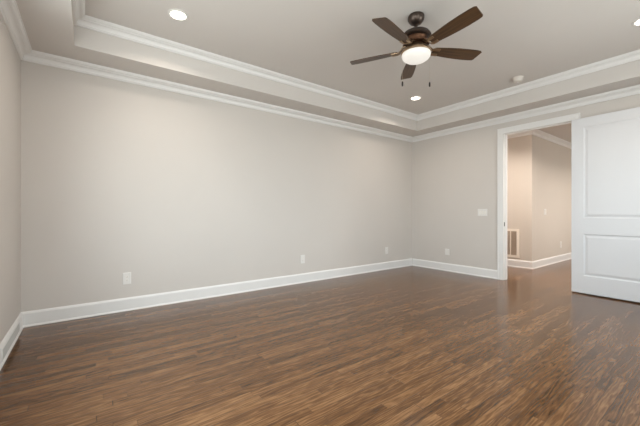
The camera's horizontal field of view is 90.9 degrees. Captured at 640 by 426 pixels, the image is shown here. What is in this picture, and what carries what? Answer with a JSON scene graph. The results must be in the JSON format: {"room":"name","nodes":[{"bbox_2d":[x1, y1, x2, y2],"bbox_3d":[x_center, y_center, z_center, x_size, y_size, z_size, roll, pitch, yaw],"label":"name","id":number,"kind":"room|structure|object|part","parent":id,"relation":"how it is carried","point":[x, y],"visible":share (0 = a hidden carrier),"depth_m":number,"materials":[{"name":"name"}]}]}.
{"room":"empty bedroom","nodes":[
{"label":"empty bedroom","id":0,"kind":"room"},
{"bbox_2d":[0,19,20,342],"bbox_3d":[-1.565,-0.430,1.142,0.120,3.120,4.780,0,0,-37],"label":"wall","id":1,"kind":"structure","parent":0,"point":[10,62],"depth_m":2.68,"materials":[{"name":"beige paint"}]},
{"bbox_2d":[0,312,23,369],"bbox_3d":[-1.507,1.055,1.185,0.024,0.150,4.780,0,0,-37],"label":"baseboard","id":2,"kind":"structure","parent":1,"relation":"attached to","point":[20,317],"depth_m":2.60,"materials":[{"name":"white wood"}]},
{"bbox_2d":[21,60,411,311],"bbox_3d":[-0.521,-0.430,4.969,6.360,3.120,0.120,0,0,-37],"label":"wall","id":3,"kind":"structure","parent":0,"point":[173,191],"depth_m":3.98,"materials":[{"name":"beige paint"}]},
{"bbox_2d":[123,272,130,284],"bbox_3d":[-2.223,0.760,3.626,0.082,0.135,0.008,0,0,-37],"label":"wall outlet","id":4,"kind":"object","parent":3,"relation":"attached to","point":[126,276],"visible":1,"depth_m":3.62,"materials":[{"name":"white plastic"}]},
{"bbox_2d":[22,258,411,327],"bbox_3d":[-0.478,1.055,4.912,6.120,0.150,0.024,0,0,-37],"label":"baseboard","id":5,"kind":"structure","parent":3,"relation":"attached to","point":[71,312],"depth_m":3.97,"materials":[{"name":"white wood"}]},
{"bbox_2d":[300,255,304,263],"bbox_3d":[-0.278,0.752,5.070,0.082,0.135,0.008,0,0,-37],"label":"wall outlet","id":6,"kind":"object","parent":3,"relation":"attached to","point":[302,257],"visible":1,"depth_m":5.07,"materials":[{"name":"white plastic"}]},
{"bbox_2d":[0,0,639,141],"bbox_3d":[0.940,-1.544,3.003,6.120,0.092,4.780,0,0,-37],"label":"crown molding","id":7,"kind":"structure","parent":3,"relation":"attached to","point":[14,24],"depth_m":4.10,"materials":[{"name":"white wood"}]},
{"bbox_2d":[0,259,639,425],"bbox_3d":[2.937,1.155,4.486,11.335,0.050,5.020,0,0,-37],"label":"floor","id":8,"kind":"structure","parent":0,"point":[408,345],"depth_m":2.42,"materials":[{"name":"brown wood"}]},
{"bbox_2d":[16,0,639,136],"bbox_3d":[0.940,-1.780,3.003,6.120,0.380,4.780,0,0,-37],"label":"ceiling","id":9,"kind":"structure","parent":0,"point":[313,41],"depth_m":3.48,"materials":[{"name":"beige paint"}]},
{"bbox_2d":[168,9,188,20],"bbox_3d":[-1.340,-1.865,2.978,0.180,0.010,0.180,0,0,-37],"label":"recessed light","id":10,"kind":"object","parent":9,"relation":"in","point":[177,14],"visible":1,"depth_m":2.97,"materials":[{"name":"white plastic"}]},
{"bbox_2d":[73,0,639,120],"bbox_3d":[0.944,-1.827,2.993,5.265,0.087,3.920,0,0,-37],"label":"crown molding","id":11,"kind":"structure","parent":9,"relation":"attached to","point":[80,19],"depth_m":4.01,"materials":[{"name":"white wood"}]},
{"bbox_2d":[410,96,420,99],"bbox_3d":[1.560,-1.865,5.145,0.180,0.010,0.180,0,0,-37],"label":"recessed light","id":12,"kind":"object","parent":9,"relation":"in","point":[413,97],"visible":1,"depth_m":5.14,"materials":[{"name":"white plastic"}]},
{"bbox_2d":[350,6,482,86],"bbox_3d":[0.902,-1.532,2.962,1.268,0.675,1.261,0,0,-37],"label":"ceiling fan","id":13,"kind":"object","parent":9,"relation":"hanging from","point":[416,40],"visible":1,"depth_m":2.90,"materials":[{"name":"brown wood"}]},
{"bbox_3d":[0.536,-1.550,3.174,0.492,0.008,0.141,0,12,25],"label":"blade","id":14,"kind":"part","parent":13,"relation":"part of","materials":[{"name":"brown wood"}]},
{"bbox_3d":[0.627,-1.550,2.691,0.141,0.008,0.492,17,11,42],"label":"blade","id":15,"kind":"part","parent":13,"relation":"part of","materials":[{"name":"brown wood"}]},
{"bbox_3d":[0.966,-1.550,3.410,0.141,0.008,0.492,-13,-2,7],"label":"blade","id":16,"kind":"part","parent":13,"relation":"part of","materials":[{"name":"brown wood"}]},
{"bbox_3d":[0.914,-1.468,2.996,0.267,0.078,0.267,0,0,-37],"label":"lamp shade","id":17,"kind":"part","parent":13,"relation":"part of","materials":[{"name":"white glass"}]},
{"bbox_3d":[1.115,-1.550,2.629,0.141,0.008,0.492,14,-7,-28],"label":"blade","id":18,"kind":"part","parent":13,"relation":"part of","materials":[{"name":"brown wood"}]},
{"bbox_3d":[1.324,-1.550,3.074,0.492,0.008,0.141,0,-13,-11],"label":"blade","id":19,"kind":"part","parent":13,"relation":"part of","materials":[{"name":"brown wood"}]},
{"bbox_2d":[512,76,523,82],"bbox_3d":[2.746,-1.837,4.370,0.140,0.066,0.140,0,0,-37],"label":"smoke detector","id":20,"kind":"object","parent":9,"relation":"attached to","point":[517,79],"visible":1,"depth_m":4.33,"materials":[{"name":"plastic"}]},
{"bbox_2d":[632,18,639,25],"bbox_3d":[3.157,-1.865,3.062,0.180,0.010,0.180,0,0,-37],"label":"recessed light","id":21,"kind":"object","parent":9,"relation":"in","point":[636,22],"visible":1,"depth_m":3.10,"materials":[{"name":"white plastic"}]},
{"bbox_2d":[507,135,533,260],"bbox_3d":[3.777,-0.320,7.023,0.120,2.900,1.710,0,0,-37],"label":"wall","id":22,"kind":"structure","parent":0,"point":[520,150],"depth_m":6.44,"materials":[{"name":"beige paint"}]},
{"bbox_2d":[507,229,518,257],"bbox_3d":[3.918,0.638,6.723,0.012,0.596,0.610,0,0,-37],"label":"air vent","id":23,"kind":"object","parent":22,"relation":"in","point":[512,234],"visible":0.34,"depth_m":6.57,"materials":[{"name":"white metal"}]},
{"bbox_3d":[3.958,0.638,6.669,0.011,0.496,0.108,0,0,-37],"label":"louver panel","id":24,"kind":"part","parent":23,"relation":"part of","materials":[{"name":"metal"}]},
{"bbox_3d":[4.038,0.638,6.561,0.011,0.496,0.108,0,0,-37],"label":"louver panel","id":25,"kind":"part","parent":23,"relation":"part of","materials":[{"name":"metal"}]},
{"bbox_2d":[412,94,639,269],"bbox_3d":[3.444,-0.430,4.863,0.120,3.120,4.780,0,0,-37],"label":"wall","id":26,"kind":"structure","parent":0,"point":[454,176],"depth_m":5.87,"materials":[{"name":"beige paint"}]},
{"bbox_2d":[478,209,486,215],"bbox_3d":[2.858,0.000,5.543,0.012,0.122,0.165,0,0,-37],"label":"light switch","id":27,"kind":"object","parent":26,"relation":"attached to","point":[481,212],"visible":1,"depth_m":5.54,"materials":[{"name":"white plastic"}]},
{"bbox_2d":[412,258,627,300],"bbox_3d":[3.386,1.055,4.820,0.024,0.150,4.732,0,0,-37],"label":"baseboard","id":28,"kind":"structure","parent":26,"relation":"attached to","point":[482,272],"depth_m":5.89,"materials":[{"name":"white wood"}]},
{"bbox_2d":[497,107,639,301],"bbox_3d":[3.625,-0.139,4.580,0.227,2.537,1.951,0,0,-34],"label":"door","id":29,"kind":"structure","parent":26,"relation":"in","point":[605,148],"depth_m":4.20,"materials":[{"name":"white wood"}]},
{"bbox_3d":[3.337,-0.139,4.887,0.024,2.537,1.109,0,0,-37],"label":"casing","id":30,"kind":"part","parent":29,"relation":"part of","materials":[{"name":"white wood"}]},
{"bbox_2d":[534,136,570,260],"bbox_3d":[5.672,-0.320,7.440,3.420,2.900,0.120,0,0,-37],"label":"wall","id":31,"kind":"structure","parent":0,"point":[552,161],"depth_m":6.98,"materials":[{"name":"beige paint"}]},
{"bbox_2d":[507,253,570,268],"bbox_3d":[5.107,1.055,7.996,3.464,0.150,1.734,0,0,-37],"label":"baseboard","id":32,"kind":"structure","parent":31,"relation":"attached to","point":[551,260],"depth_m":6.59,"materials":[{"name":"white wood"}]},
{"bbox_2d":[507,130,570,148],"bbox_3d":[5.449,-1.604,6.353,4.875,0.092,4.780,0,0,-37],"label":"crown molding","id":33,"kind":"structure","parent":31,"relation":"attached to","point":[538,133],"depth_m":6.61,"materials":[{"name":"white wood"}]},
{"bbox_2d":[538,123,570,141],"bbox_3d":[5.489,-1.700,6.382,4.975,0.100,5.020,0,0,-37],"label":"ceiling","id":34,"kind":"structure","parent":0,"point":[563,132],"depth_m":6.42,"materials":[{"name":"beige paint"}]}
]}

